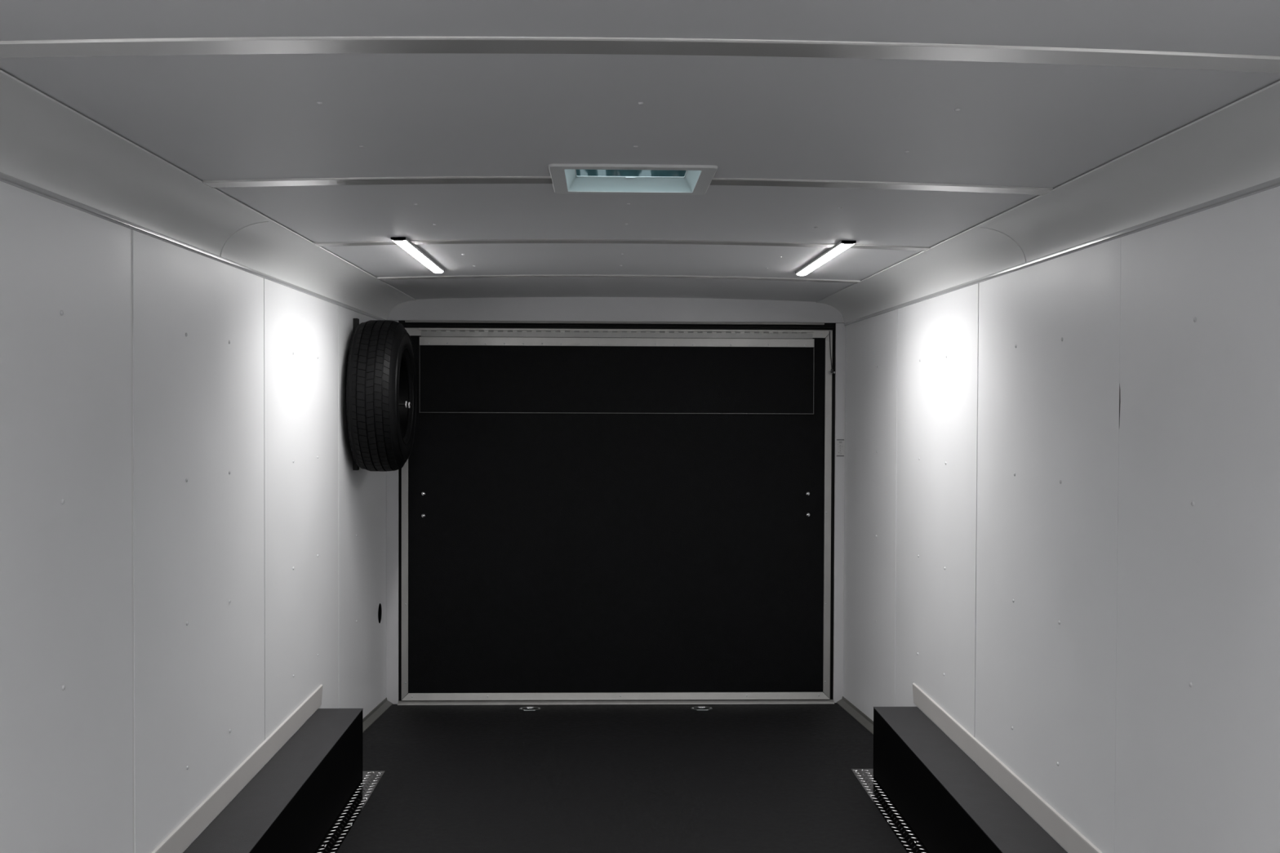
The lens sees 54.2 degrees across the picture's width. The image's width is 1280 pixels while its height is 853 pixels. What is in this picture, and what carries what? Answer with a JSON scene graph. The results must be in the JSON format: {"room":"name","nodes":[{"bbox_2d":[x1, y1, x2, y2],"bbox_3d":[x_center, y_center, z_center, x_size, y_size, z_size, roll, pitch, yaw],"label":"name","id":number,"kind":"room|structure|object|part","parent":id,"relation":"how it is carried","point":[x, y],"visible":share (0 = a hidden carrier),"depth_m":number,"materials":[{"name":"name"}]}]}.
{"room":"cargo space","nodes":[
{"label":"cargo space","id":0,"kind":"room"},
{"bbox_2d":[0,181,386,852],"bbox_3d":[-1.267,0.499,1.714,0.071,2.550,10.380,0,1,-2],"label":"wall","id":1,"kind":"structure","parent":0,"point":[193,545],"depth_m":3.30,"materials":[{"name":"grey"}]},
{"bbox_3d":[-1.263,0.571,2.540,0.009,2.115,1.206,0,1,-2],"label":"wall panel","id":2,"kind":"part","parent":1,"relation":"part of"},
{"bbox_3d":[-1.298,0.549,3.763,0.009,2.115,1.206,0,1,-2],"label":"wall panel","id":3,"kind":"part","parent":1,"relation":"part of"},
{"bbox_2d":[0,69,416,319],"bbox_3d":[-1.151,-0.531,1.688,0.166,0.128,10.260,0,1,-2],"label":"cove","id":4,"kind":"object","parent":1,"relation":"attached to","point":[49,149],"visible":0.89,"depth_m":3.11,"materials":[{"name":"white"}]},
{"bbox_3d":[-1.108,-0.507,0.212,0.159,0.116,7.305,0,1,-2],"label":"cove panel","id":5,"kind":"part","parent":4,"relation":"part of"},
{"bbox_3d":[-1.228,-0.475,1.674,0.012,0.017,10.234,0,1,-2],"label":"wall molding","id":6,"kind":"part","parent":4,"relation":"part of","materials":[{"name":"white"}]},
{"bbox_3d":[-1.255,-0.601,5.334,0.159,0.116,2.965,0,1,-2],"label":"cove panel","id":7,"kind":"part","parent":4,"relation":"part of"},
{"bbox_3d":[-1.333,0.527,4.979,0.009,2.115,1.210,0,1,-2],"label":"wall panel","id":8,"kind":"part","parent":1,"relation":"part of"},
{"bbox_3d":[-1.367,0.504,6.199,0.009,2.115,1.212,0,1,-2],"label":"wall panel","id":9,"kind":"part","parent":1,"relation":"part of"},
{"bbox_2d":[362,697,392,733],"bbox_3d":[-1.341,1.471,5.959,0.036,0.122,1.734,0,1,-2],"label":"baseboard","id":10,"kind":"structure","parent":1,"relation":"attached to","point":[381,708],"depth_m":6.41,"materials":[{"name":"grey metal"}]},
{"bbox_2d":[353,318,411,470],"bbox_3d":[-1.218,-0.151,5.923,0.270,0.717,0.044,0,1,-2],"label":"bracket","id":11,"kind":"object","parent":1,"relation":"attached to","point":[356,321],"visible":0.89,"depth_m":5.90,"materials":[{"name":"black metal"}]},
{"bbox_2d":[346,320,416,471],"bbox_3d":[-1.214,-0.145,5.923,0.226,0.715,0.715,0,1,-2],"label":"wheel","id":12,"kind":"object","parent":11,"relation":"attached to","point":[381,375],"visible":1,"depth_m":5.65,"materials":[{"name":"rubber"}]},
{"bbox_2d":[386,297,845,704],"bbox_3d":[-0.130,0.434,6.903,2.600,2.500,0.131,0,1,-2],"label":"door frame","id":13,"kind":"structure","parent":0,"point":[557,313],"depth_m":6.84,"materials":[{"name":"grey metal"}]},
{"bbox_3d":[-0.133,-0.568,6.834,2.285,0.012,0.031,0,1,-2],"label":"header edge trim","id":14,"kind":"part","parent":13,"relation":"part of","materials":[{"name":"metal"}]},
{"bbox_3d":[-0.125,-0.646,6.838,2.494,0.145,0.022,0,1,-2],"label":"header panel","id":15,"kind":"part","parent":13,"relation":"part of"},
{"bbox_2d":[401,328,832,700],"bbox_3d":[-0.125,0.483,6.871,2.354,2.034,0.066,0,1,-2],"label":"door","id":16,"kind":"structure","parent":13,"relation":"in","point":[588,514],"depth_m":6.85,"materials":[{"name":"metal"}]},
{"bbox_3d":[-1.282,0.480,6.825,0.037,2.031,0.011,0,1,-2],"label":"frame rail","id":17,"kind":"part","parent":16,"relation":"part of","materials":[{"name":"metal"}]},
{"bbox_3d":[-0.128,1.481,6.871,2.351,0.038,0.022,0,1,-2],"label":"frame rail","id":18,"kind":"part","parent":16,"relation":"part of","materials":[{"name":"metal"}]},
{"bbox_3d":[-0.120,-0.511,6.840,2.352,0.043,0.011,0,1,-2],"label":"frame rail","id":19,"kind":"part","parent":16,"relation":"part of","materials":[{"name":"metal"}]},
{"bbox_3d":[1.033,0.487,6.891,0.038,2.031,0.011,0,1,-2],"label":"frame rail","id":20,"kind":"part","parent":16,"relation":"part of","materials":[{"name":"metal"}]},
{"bbox_2d":[828,331,835,374],"bbox_3d":[1.053,-0.404,6.858,0.036,0.238,0.016,0,1,7],"label":"cord","id":21,"kind":"object","parent":16,"relation":"hanging from","point":[832,369],"visible":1,"depth_m":6.86,"materials":[{"name":"grey plastic"}]},
{"bbox_3d":[1.046,-0.418,6.861,0.019,0.210,0.006,1,1,21],"label":"cord","id":22,"kind":"part","parent":21,"relation":"part of","materials":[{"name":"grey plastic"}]},
{"bbox_2d":[836,439,844,456],"bbox_3d":[1.100,0.117,6.873,0.042,0.094,0.001,0,1,-2],"label":"sticker label","id":23,"kind":"object","parent":13,"relation":"attached to","point":[840,442],"visible":1,"depth_m":6.87,"materials":[{"name":"grey paper"}]},
{"bbox_2d":[337,702,906,852],"bbox_3d":[0.013,1.653,1.757,2.600,0.250,10.350,0,1,-2],"label":"floor","id":24,"kind":"structure","parent":0,"point":[553,778],"depth_m":5.17,"materials":[{"name":"black rubber"}]},
{"bbox_2d":[151,684,363,852],"bbox_3d":[-1.204,1.295,3.824,0.186,0.374,2.864,0,1,-2],"label":"wheel well cover","id":25,"kind":"object","parent":24,"relation":"on","point":[292,802],"visible":1,"depth_m":4.23,"materials":[{"name":"black metal"}]},
{"bbox_3d":[-1.204,1.341,3.819,0.185,0.283,2.753,0,1,-2],"label":"panel","id":26,"kind":"part","parent":25,"relation":"part of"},
{"bbox_2d":[314,771,385,852],"bbox_3d":[-1.164,1.483,3.844,0.255,0.005,2.895,0,1,-2],"label":"plate","id":27,"kind":"object","parent":24,"relation":"on","point":[334,838],"visible":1,"depth_m":4.74,"materials":[{"name":"grey metal"}]},
{"bbox_2d":[519,706,541,711],"bbox_3d":[-0.585,1.503,6.670,0.114,0.015,0.100,0,1,-2],"label":"tie-down ring","id":28,"kind":"object","parent":24,"relation":"on","point":[524,708],"visible":1,"depth_m":6.65,"materials":[{"name":"grey metal"}]},
{"bbox_2d":[397,699,834,705],"bbox_3d":[-0.126,1.520,6.854,2.385,0.030,0.052,0,1,-2],"label":"threshold","id":29,"kind":"object","parent":24,"relation":"on","point":[722,701],"visible":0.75,"depth_m":6.85,"materials":[{"name":"metal"}]},
{"bbox_2d":[690,706,712,710],"bbox_3d":[0.330,1.506,6.689,0.114,0.015,0.100,0,1,-2],"label":"tie-down ring","id":30,"kind":"object","parent":24,"relation":"on","point":[699,708],"visible":1,"depth_m":6.67,"materials":[{"name":"grey metal"}]},
{"bbox_2d":[850,768,928,852],"bbox_3d":[1.070,1.491,3.908,0.255,0.005,2.895,0,1,-2],"label":"plate","id":31,"kind":"object","parent":24,"relation":"on","point":[906,836],"visible":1,"depth_m":4.78,"materials":[{"name":"grey metal"}]},
{"bbox_2d":[873,683,1102,852],"bbox_3d":[1.112,1.303,3.890,0.186,0.374,2.864,0,1,-2],"label":"wheel well cover","id":32,"kind":"object","parent":24,"relation":"on","point":[951,804],"visible":1,"depth_m":4.27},
{"bbox_3d":[1.112,1.348,3.885,0.185,0.283,2.753,0,1,-2],"label":"panel","id":33,"kind":"part","parent":32,"relation":"part of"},
{"bbox_2d":[0,0,1279,302],"bbox_3d":[0.022,-0.640,1.730,2.600,0.103,10.380,0,1,-2],"label":"ceiling","id":34,"kind":"structure","parent":0,"point":[897,129],"depth_m":2.45,"materials":[{"name":"grey"}]},
{"bbox_2d":[391,236,444,273],"bbox_3d":[-0.848,-0.654,4.837,0.052,0.016,1.050,0,1,-2],"label":"recessed light","id":35,"kind":"object","parent":34,"relation":"in","point":[403,242],"visible":1,"depth_m":4.70,"materials":[{"name":"grey plastic"}]},
{"bbox_3d":[-0.108,-0.686,6.265,2.250,0.020,1.161,0,1,-2],"label":"panel","id":36,"kind":"part","parent":34,"relation":"part of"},
{"bbox_3d":[-0.074,-0.664,5.074,2.250,0.020,1.215,0,1,-2],"label":"panel","id":37,"kind":"part","parent":34,"relation":"part of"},
{"bbox_3d":[-0.039,-0.642,3.856,2.250,0.020,1.215,0,1,-2],"label":"panel","id":38,"kind":"part","parent":34,"relation":"part of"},
{"bbox_2d":[548,163,717,195],"bbox_3d":[-0.021,-0.726,3.234,0.413,0.185,0.398,0,1,-2],"label":"ceiling vent","id":39,"kind":"object","parent":34,"relation":"in","point":[582,179],"visible":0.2,"depth_m":3.38,"materials":[{"name":"white plastic"}]},
{"bbox_3d":[-0.004,-0.619,2.637,2.250,0.020,1.215,0,1,-2],"label":"panel","id":40,"kind":"part","parent":34,"relation":"part of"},
{"bbox_3d":[0.030,-0.597,1.419,2.250,0.020,1.215,0,1,-2],"label":"panel","id":41,"kind":"part","parent":34,"relation":"part of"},
{"bbox_2d":[795,240,856,275],"bbox_3d":[0.712,-0.649,4.881,0.052,0.016,1.050,0,1,-2],"label":"recessed light","id":42,"kind":"object","parent":34,"relation":"in","point":[842,246],"visible":1,"depth_m":4.75,"materials":[{"name":"grey plastic"}]},
{"bbox_2d":[843,186,1279,852],"bbox_3d":[1.301,0.507,1.788,0.071,2.550,10.380,0,1,-2],"label":"wall","id":43,"kind":"structure","parent":0,"point":[1062,509],"depth_m":3.35,"materials":[{"name":"grey"}]},
{"bbox_2d":[836,696,873,734],"bbox_3d":[1.126,1.479,6.030,0.036,0.122,1.734,0,1,-2],"label":"baseboard","id":44,"kind":"structure","parent":43,"relation":"attached to","point":[847,706],"depth_m":6.43,"materials":[{"name":"grey metal"}]},
{"bbox_3d":[1.145,0.513,6.270,0.009,2.115,1.210,0,1,-2],"label":"wall panel","id":45,"kind":"part","parent":43,"relation":"part of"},
{"bbox_3d":[1.179,0.535,5.051,0.009,2.115,1.210,0,1,-2],"label":"wall panel","id":46,"kind":"part","parent":43,"relation":"part of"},
{"bbox_3d":[1.214,0.557,3.831,0.009,2.115,1.214,0,1,-2],"label":"wall panel","id":47,"kind":"part","parent":43,"relation":"part of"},
{"bbox_2d":[816,80,1279,325],"bbox_3d":[1.194,-0.523,1.756,0.166,0.128,10.260,0,1,-2],"label":"cove","id":48,"kind":"object","parent":43,"relation":"attached to","point":[1232,153],"visible":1,"depth_m":3.15,"materials":[{"name":"white"}]},
{"bbox_3d":[1.089,-0.593,5.401,0.159,0.116,2.965,0,1,-2],"label":"cove panel","id":49,"kind":"part","parent":48,"relation":"part of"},
{"bbox_3d":[1.271,-0.467,1.746,0.012,0.017,10.234,0,1,-2],"label":"wall molding","id":50,"kind":"part","parent":48,"relation":"part of","materials":[{"name":"white"}]},
{"bbox_3d":[1.236,-0.499,0.279,0.159,0.116,7.305,0,1,-2],"label":"cove panel","id":51,"kind":"part","parent":48,"relation":"part of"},
{"bbox_3d":[1.249,0.580,2.616,0.009,2.115,1.214,0,1,-2],"label":"wall panel","id":52,"kind":"part","parent":43,"relation":"part of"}
]}

